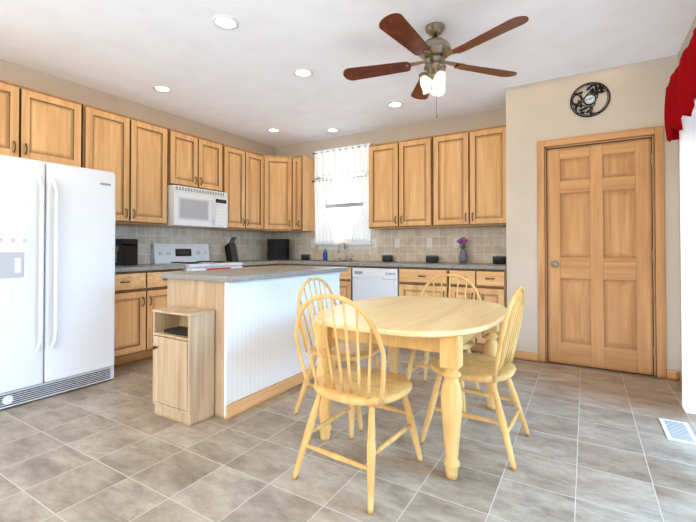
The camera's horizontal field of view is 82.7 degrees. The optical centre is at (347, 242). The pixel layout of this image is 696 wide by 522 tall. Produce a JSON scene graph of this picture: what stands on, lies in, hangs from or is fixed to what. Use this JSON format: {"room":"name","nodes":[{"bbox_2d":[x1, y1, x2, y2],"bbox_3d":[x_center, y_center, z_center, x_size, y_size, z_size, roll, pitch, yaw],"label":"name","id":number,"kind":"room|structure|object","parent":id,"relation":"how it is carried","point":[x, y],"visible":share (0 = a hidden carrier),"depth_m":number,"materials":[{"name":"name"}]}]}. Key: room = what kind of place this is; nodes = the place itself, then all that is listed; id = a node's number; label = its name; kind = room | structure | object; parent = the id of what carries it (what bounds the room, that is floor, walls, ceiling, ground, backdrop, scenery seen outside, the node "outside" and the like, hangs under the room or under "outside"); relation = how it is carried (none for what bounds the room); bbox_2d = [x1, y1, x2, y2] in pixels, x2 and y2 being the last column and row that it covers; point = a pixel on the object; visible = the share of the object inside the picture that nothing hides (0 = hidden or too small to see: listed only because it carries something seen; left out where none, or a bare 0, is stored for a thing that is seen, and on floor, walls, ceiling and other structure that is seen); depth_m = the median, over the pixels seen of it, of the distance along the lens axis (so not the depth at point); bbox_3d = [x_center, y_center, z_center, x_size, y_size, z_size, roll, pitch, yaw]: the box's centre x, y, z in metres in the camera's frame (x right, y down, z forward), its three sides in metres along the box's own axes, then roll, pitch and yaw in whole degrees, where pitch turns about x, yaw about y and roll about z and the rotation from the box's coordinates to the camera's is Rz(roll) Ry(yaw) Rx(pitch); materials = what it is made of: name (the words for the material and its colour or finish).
{"room":"kitchen","nodes":[
{"label":"kitchen","id":0,"kind":"room"},
{"bbox_2d":[0,59,274,259],"bbox_3d":[-3.142,-0.216,3.150,0.140,2.700,7.730,0,-1,31],"label":"wall","id":1,"kind":"structure","parent":0,"point":[17,74],"depth_m":4.19,"materials":[{"name":"paint"}]},
{"bbox_2d":[0,80,83,167],"bbox_3d":[-2.789,-0.972,3.274,0.342,0.615,0.930,0,-1,31],"label":"upper cabinet","id":2,"kind":"object","parent":1,"relation":"attached to","point":[35,124],"depth_m":3.31,"materials":[{"name":"brown wood"}]},
{"bbox_2d":[84,104,171,225],"bbox_3d":[-2.326,-0.732,4.043,0.342,1.075,0.851,0,-1,31],"label":"upper cabinet","id":3,"kind":"object","parent":1,"relation":"attached to","point":[139,152],"depth_m":3.98,"materials":[{"name":"brown wood"}]},
{"bbox_2d":[115,225,274,263],"bbox_3d":[-1.931,0.031,5.013,0.012,0.423,2.940,0,-1,31],"label":"tile backsplash","id":4,"kind":"structure","parent":1,"relation":"attached to","point":[250,245],"depth_m":5.09,"materials":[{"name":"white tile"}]},
{"bbox_2d":[172,129,223,191],"bbox_3d":[-1.909,-0.945,4.740,0.342,0.631,0.752,0,-1,31],"label":"upper cabinet","id":5,"kind":"object","parent":1,"relation":"attached to","point":[197,162],"depth_m":4.64,"materials":[{"name":"brown wood"}]},
{"bbox_2d":[163,185,227,228],"bbox_3d":[-1.855,-0.409,4.701,0.464,0.437,0.750,0,-1,31],"label":"microwave","id":6,"kind":"object","parent":5,"relation":"attached to","point":[189,207],"visible":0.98,"depth_m":4.54,"materials":[{"name":"white"}]},
{"bbox_2d":[208,144,263,231],"bbox_3d":[-1.491,-0.715,5.393,0.382,1.075,0.786,0,-1,31],"label":"upper cabinet","id":7,"kind":"object","parent":1,"relation":"attached to","point":[243,169],"depth_m":5.28,"materials":[{"name":"brown wood"}]},
{"bbox_2d":[264,155,307,231],"bbox_3d":[-1.075,-0.709,5.859,0.616,1.075,0.684,0,-1,31],"label":"upper cabinet","id":8,"kind":"object","parent":1,"relation":"attached to","point":[285,178],"depth_m":5.66,"materials":[{"name":"brown wood"}]},
{"bbox_2d":[0,345,695,521],"bbox_3d":[-0.978,1.167,1.831,5.190,0.100,7.730,0,-1,31],"label":"floor","id":9,"kind":"structure","parent":0,"point":[597,445],"depth_m":2.05,"materials":[{"name":"tile"}]},
{"bbox_2d":[0,154,115,408],"bbox_3d":[-2.506,0.270,3.102,0.933,1.727,0.905,0,-1,31],"label":"fridge","id":10,"kind":"object","parent":9,"relation":"on","point":[57,278],"visible":1,"depth_m":2.89,"materials":[{"name":"white metal"}]},
{"bbox_2d":[113,269,183,366],"bbox_3d":[-2.200,0.707,3.949,0.634,0.876,0.851,0,-1,31],"label":"base cabinet","id":11,"kind":"object","parent":9,"relation":"on","point":[140,296],"depth_m":3.72,"materials":[{"name":"brown wood"}]},
{"bbox_2d":[115,264,185,271],"bbox_3d":[-2.200,0.249,3.954,0.638,0.038,0.852,0,-1,31],"label":"countertop","id":12,"kind":"structure","parent":11,"relation":"on","point":[138,267],"depth_m":3.85,"materials":[{"name":"stone"}]},
{"bbox_2d":[115,239,137,265],"bbox_3d":[-2.313,0.095,4.079,0.200,0.270,0.177,0,-1,31],"label":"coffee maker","id":13,"kind":"object","parent":12,"relation":"on","point":[127,253],"visible":0.9,"depth_m":4.02,"materials":[{"name":"black plastic"}]},
{"bbox_2d":[152,306,214,426],"bbox_3d":[-1.085,0.782,2.571,0.378,0.690,0.224,0,-1,31],"label":"base cabinet","id":14,"kind":"object","parent":9,"relation":"on","point":[183,362],"visible":1,"depth_m":2.50,"materials":[{"name":"brown wood"}]},
{"bbox_2d":[151,244,242,270],"bbox_3d":[-1.722,0.581,4.608,0.733,1.144,0.752,0,-1,31],"label":"range","id":15,"kind":"object","parent":9,"relation":"on","point":[193,257],"visible":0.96,"depth_m":4.64,"materials":[{"name":"white metal"}]},
{"bbox_2d":[206,267,230,269],"bbox_3d":[-1.443,0.385,4.384,0.050,0.216,0.340,0,-1,31],"label":"dish towel","id":16,"kind":"object","parent":15,"relation":"hanging from","point":[217,268],"visible":0.19,"depth_m":4.35,"materials":[{"name":"red fabric"}]},
{"bbox_2d":[167,272,340,418],"bbox_3d":[-0.697,0.698,3.273,0.660,0.875,1.364,0,-1,31],"label":"kitchen island","id":17,"kind":"object","parent":9,"relation":"on","point":[256,361],"visible":0.71,"depth_m":2.77,"materials":[{"name":"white wood"}]},
{"bbox_2d":[161,265,347,281],"bbox_3d":[-0.668,0.239,3.262,0.720,0.037,1.440,0,-1,31],"label":"island countertop","id":18,"kind":"structure","parent":17,"relation":"on","point":[241,274],"depth_m":2.88,"materials":[{"name":"stone"}]},
{"bbox_2d":[242,264,280,267],"bbox_3d":[-1.408,0.724,5.268,0.634,0.876,0.691,0,-1,31],"label":"base cabinet","id":19,"kind":"object","parent":9,"relation":"on","point":[265,265],"depth_m":5.14,"materials":[{"name":"brown wood"}]},
{"bbox_2d":[225,260,279,265],"bbox_3d":[-1.398,0.266,5.267,0.660,0.038,0.690,0,-1,31],"label":"countertop","id":20,"kind":"structure","parent":19,"relation":"on","point":[245,262],"depth_m":5.22,"materials":[{"name":"laminate"}]},
{"bbox_2d":[224,237,238,260],"bbox_3d":[-1.555,0.084,5.284,0.159,0.324,0.110,0,-1,31],"label":"knife block","id":21,"kind":"object","parent":20,"relation":"on","point":[231,252],"visible":1,"depth_m":5.25,"materials":[{"name":"black wood"}]},
{"bbox_2d":[293,277,389,430],"bbox_3d":[-0.039,0.686,2.667,0.530,0.892,0.507,0,-1,31],"label":"chair","id":22,"kind":"object","parent":9,"relation":"on","point":[364,349],"visible":0.44,"depth_m":2.60,"materials":[{"name":"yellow wood"}]},
{"bbox_2d":[339,272,352,304],"bbox_3d":[-0.275,0.806,5.388,1.136,0.715,0.634,0,-1,31],"label":"base cabinet","id":23,"kind":"object","parent":9,"relation":"on","point":[345,278],"depth_m":4.88,"materials":[{"name":"brown wood"}]},
{"bbox_2d":[292,294,422,513],"bbox_3d":[0.048,0.677,1.960,0.510,0.892,0.537,0,-1,31],"label":"chair","id":24,"kind":"object","parent":9,"relation":"on","point":[358,385],"visible":1,"depth_m":1.84,"materials":[{"name":"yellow wood"}]},
{"bbox_2d":[352,267,398,300],"bbox_3d":[0.460,0.731,4.920,0.596,0.853,0.620,0,-1,31],"label":"dishwasher","id":25,"kind":"object","parent":9,"relation":"on","point":[368,283],"visible":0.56,"depth_m":4.67,"materials":[{"name":"white metal"}]},
{"bbox_2d":[315,296,506,479],"bbox_3d":[0.424,0.771,2.482,1.040,0.710,1.350,0,-1,31],"label":"dining table","id":26,"kind":"object","parent":9,"relation":"on","point":[446,328],"visible":0.85,"depth_m":2.12,"materials":[{"name":"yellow wood"}]},
{"bbox_2d":[397,267,456,297],"bbox_3d":[1.011,0.716,4.616,0.652,0.876,0.634,0,-1,31],"label":"base cabinet","id":27,"kind":"object","parent":9,"relation":"on","point":[412,280],"depth_m":4.35,"materials":[{"name":"brown wood"}]},
{"bbox_2d":[401,274,480,412],"bbox_3d":[0.692,0.689,2.932,0.508,0.892,0.523,0,-1,31],"label":"chair","id":28,"kind":"object","parent":9,"relation":"on","point":[467,346],"visible":0.44,"depth_m":3.02,"materials":[{"name":"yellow wood"}]},
{"bbox_2d":[420,286,530,470],"bbox_3d":[0.729,0.680,2.256,0.523,0.892,0.508,0,-1,31],"label":"chair","id":29,"kind":"object","parent":9,"relation":"on","point":[483,368],"visible":0.75,"depth_m":2.17,"materials":[{"name":"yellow wood"}]},
{"bbox_2d":[457,269,506,352],"bbox_3d":[1.446,0.712,4.354,0.651,0.876,0.634,0,-1,31],"label":"base cabinet","id":30,"kind":"object","parent":9,"relation":"on","point":[491,284],"depth_m":4.03,"materials":[{"name":"brown wood"}]},
{"bbox_2d":[266,259,506,269],"bbox_3d":[0.198,0.263,5.105,3.562,0.038,0.642,0,-1,31],"label":"countertop","id":31,"kind":"structure","parent":30,"relation":"on","point":[359,263],"depth_m":4.54,"materials":[{"name":"stone"}]},
{"bbox_2d":[267,239,288,259],"bbox_3d":[-1.046,0.099,5.917,0.312,0.310,0.200,0,-1,-14],"label":"rack","id":32,"kind":"object","parent":31,"relation":"on","point":[277,249],"visible":0.96,"depth_m":5.99,"materials":[{"name":"black"}]},
{"bbox_2d":[301,254,309,259],"bbox_3d":[-0.631,0.209,5.830,0.126,0.088,0.124,0,-1,31],"label":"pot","id":33,"kind":"object","parent":31,"relation":"on","point":[304,256],"visible":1,"depth_m":5.78,"materials":[{"name":"grey metal"}]},
{"bbox_2d":[323,246,326,259],"bbox_3d":[-0.338,0.149,5.736,0.060,0.205,0.071,0,-1,31],"label":"soap bottle","id":34,"kind":"object","parent":31,"relation":"on","point":[324,255],"visible":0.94,"depth_m":5.72,"materials":[{"name":"blue"}]},
{"bbox_2d":[312,260,356,261],"bbox_3d":[-0.209,0.334,5.365,0.692,0.178,0.412,0,-1,31],"label":"sink","id":35,"kind":"object","parent":31,"relation":"in","point":[333,261],"visible":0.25,"depth_m":5.55,"materials":[{"name":"silver metal"}]},
{"bbox_2d":[338,241,353,260],"bbox_3d":[-0.059,0.113,5.473,0.256,0.270,0.206,0,-1,31],"label":"faucet","id":36,"kind":"object","parent":31,"relation":"on","point":[345,259],"visible":0.96,"depth_m":5.52,"materials":[{"name":"silver metal"}]},
{"bbox_2d":[382,255,392,261],"bbox_3d":[0.513,0.200,5.131,0.147,0.088,0.145,0,-1,31],"label":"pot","id":37,"kind":"object","parent":31,"relation":"on","point":[387,258],"visible":0.98,"depth_m":5.07,"materials":[{"name":"grey"}]},
{"bbox_2d":[426,255,438,262],"bbox_3d":[1.027,0.196,4.822,0.158,0.088,0.155,0,-1,31],"label":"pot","id":38,"kind":"object","parent":31,"relation":"on","point":[432,258],"visible":0.96,"depth_m":4.76,"materials":[{"name":"grey"}]},
{"bbox_2d":[457,237,468,262],"bbox_3d":[1.339,0.085,4.615,0.139,0.305,0.116,0,-1,31],"label":"flower vase","id":39,"kind":"object","parent":31,"relation":"on","point":[463,257],"visible":1,"depth_m":4.59,"materials":[{"name":"grey ceramic"}]},
{"bbox_2d":[493,256,505,263],"bbox_3d":[1.690,0.190,4.412,0.147,0.088,0.145,0,-1,31],"label":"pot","id":40,"kind":"object","parent":31,"relation":"on","point":[499,259],"visible":0.98,"depth_m":4.35,"materials":[{"name":"grey"}]},
{"bbox_2d":[659,418,695,444],"bbox_3d":[1.967,1.120,2.355,0.140,0.006,0.320,0,-1,31],"label":"floor vent","id":41,"kind":"object","parent":9,"relation":"in","point":[678,431],"visible":1,"depth_m":2.34,"materials":[{"name":"white metal"}]},
{"bbox_2d":[0,0,695,147],"bbox_3d":[-0.978,-1.633,1.868,5.190,0.100,7.730,0,-1,31],"label":"ceiling","id":42,"kind":"structure","parent":0,"point":[242,80],"depth_m":3.21,"materials":[{"name":"paint"}]},
{"bbox_2d":[152,85,171,92],"bbox_3d":[-1.870,-1.551,3.984,0.183,0.007,0.183,0,-1,25],"label":"recessed light","id":43,"kind":"object","parent":42,"relation":"in","point":[160,88],"depth_m":3.97,"materials":[{"name":"white"}]},
{"bbox_2d":[212,15,238,29],"bbox_3d":[-0.871,-1.566,2.812,0.183,0.007,0.183,0,-1,22],"label":"recessed light","id":44,"kind":"object","parent":42,"relation":"in","point":[225,22],"depth_m":2.81,"materials":[{"name":"white"}]},
{"bbox_2d":[267,128,280,131],"bbox_3d":[-1.009,-1.533,5.379,0.183,0.007,0.183,0,-1,22],"label":"recessed light","id":45,"kind":"object","parent":42,"relation":"in","point":[269,129],"depth_m":5.38,"materials":[{"name":"white"}]},
{"bbox_2d":[293,68,312,77],"bbox_3d":[-0.409,-1.556,3.619,0.183,0.007,0.183,0,-1,7],"label":"recessed light","id":46,"kind":"object","parent":42,"relation":"in","point":[300,72],"depth_m":3.61,"materials":[{"name":"white"}]},
{"bbox_2d":[326,128,339,131],"bbox_3d":[-0.206,-1.533,5.375,0.183,0.007,0.183,0,-1,7],"label":"recessed light","id":47,"kind":"object","parent":42,"relation":"in","point":[329,129],"depth_m":5.38,"materials":[{"name":"white glass"}]},
{"bbox_2d":[387,101,402,107],"bbox_3d":[0.528,-1.545,4.421,0.183,0.007,0.183,0,-1,25],"label":"recessed light","id":48,"kind":"object","parent":42,"relation":"in","point":[395,104],"depth_m":4.41,"materials":[{"name":"white glass"}]},
{"bbox_2d":[343,13,528,118],"bbox_3d":[0.596,-1.235,2.846,1.335,0.670,1.311,0,-1,31],"label":"ceiling fan","id":49,"kind":"object","parent":42,"relation":"hanging from","point":[434,51],"visible":1,"depth_m":2.80,"materials":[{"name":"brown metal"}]},
{"bbox_2d":[275,108,505,262],"bbox_3d":[0.452,-0.187,5.417,3.687,2.700,0.140,0,-1,31],"label":"wall","id":50,"kind":"structure","parent":0,"point":[491,118],"depth_m":5.18,"materials":[{"name":"paint"}]},
{"bbox_2d":[313,143,372,243],"bbox_3d":[-0.082,-0.667,5.599,0.995,1.365,0.106,0,-1,31],"label":"window curtains","id":51,"kind":"object","parent":50,"relation":"attached to","point":[351,160],"visible":0.85,"depth_m":5.60,"materials":[{"name":"white fabric"}]},
{"bbox_2d":[316,172,372,249],"bbox_3d":[-0.046,-0.553,5.657,0.930,1.300,0.130,0,-1,31],"label":"window","id":52,"kind":"structure","parent":50,"relation":"in","point":[342,221],"depth_m":5.72,"materials":[{"name":"white glass"}]},
{"bbox_2d":[275,226,506,263],"bbox_3d":[0.360,0.035,5.379,3.563,0.423,0.014,0,-1,31],"label":"tile backsplash","id":53,"kind":"structure","parent":50,"relation":"attached to","point":[485,244],"depth_m":5.05,"materials":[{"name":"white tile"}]},
{"bbox_2d":[369,135,439,229],"bbox_3d":[0.738,-0.720,4.969,0.925,1.075,0.342,0,-1,31],"label":"upper cabinet","id":54,"kind":"object","parent":50,"relation":"attached to","point":[404,175],"depth_m":4.80,"materials":[{"name":"brown wood"}]},
{"bbox_2d":[440,125,505,227],"bbox_3d":[1.404,-0.726,4.569,0.925,1.075,0.342,0,-1,31],"label":"upper cabinet","id":55,"kind":"object","parent":50,"relation":"attached to","point":[454,180],"depth_m":4.38,"materials":[{"name":"brown wood"}]},
{"bbox_2d":[506,55,680,370],"bbox_3d":[2.315,-0.207,3.867,1.343,2.700,0.600,0,-1,31],"label":"wall","id":56,"kind":"structure","parent":0,"point":[539,111],"depth_m":3.69,"materials":[{"name":"paint"}]},
{"bbox_2d":[513,351,537,361],"bbox_3d":[1.702,1.102,3.860,0.282,0.082,0.013,0,-1,31],"label":"baseboard","id":57,"kind":"structure","parent":56,"relation":"attached to","point":[520,355],"depth_m":3.83,"materials":[{"name":"brown wood"}]},
{"bbox_2d":[570,82,610,116],"bbox_3d":[2.193,-1.300,3.583,0.316,0.316,0.026,0,-1,31],"label":"wall clock","id":58,"kind":"object","parent":56,"relation":"attached to","point":[589,99],"visible":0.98,"depth_m":3.58,"materials":[{"name":"black metal"}]},
{"bbox_2d":[547,138,653,374],"bbox_3d":[2.248,0.116,3.559,0.816,2.028,0.103,0,-1,31],"label":"pantry door","id":59,"kind":"structure","parent":56,"relation":"in","point":[599,261],"depth_m":3.56,"materials":[{"name":"brown wood"}]},
{"bbox_2d":[537,126,665,378],"bbox_3d":[2.267,0.080,3.602,0.964,2.120,0.134,0,-1,31],"label":"door frame","id":60,"kind":"structure","parent":56,"relation":"attached to","point":[658,243],"depth_m":3.38,"materials":[{"name":"brown wood"}]},
{"bbox_2d":[677,17,695,371],"bbox_3d":[1.151,-0.250,0.489,0.140,2.700,7.590,0,-1,31],"label":"wall","id":61,"kind":"structure","parent":0,"point":[685,44],"depth_m":3.23,"materials":[{"name":"paint"}]},
{"bbox_2d":[676,371,681,383],"bbox_3d":[2.524,1.090,2.914,0.019,0.082,0.788,0,-1,31],"label":"baseboard","id":62,"kind":"structure","parent":61,"relation":"attached to","point":[678,373],"depth_m":3.23,"materials":[{"name":"brown wood"}]},
{"bbox_2d":[664,28,695,141],"bbox_3d":[1.659,-0.897,1.673,0.203,0.405,2.449,0,-1,31],"label":"valance curtain","id":63,"kind":"object","parent":61,"relation":"attached to","point":[680,95],"visible":0.96,"depth_m":2.25,"materials":[{"name":"red fabric"}]},
{"bbox_2d":[679,97,695,413],"bbox_3d":[1.757,0.088,1.761,0.089,2.006,2.123,0,-1,31],"label":"vertical blinds","id":64,"kind":"object","parent":61,"relation":"attached to","point":[687,136],"visible":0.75,"depth_m":2.56,"materials":[{"name":"white"}]}
]}

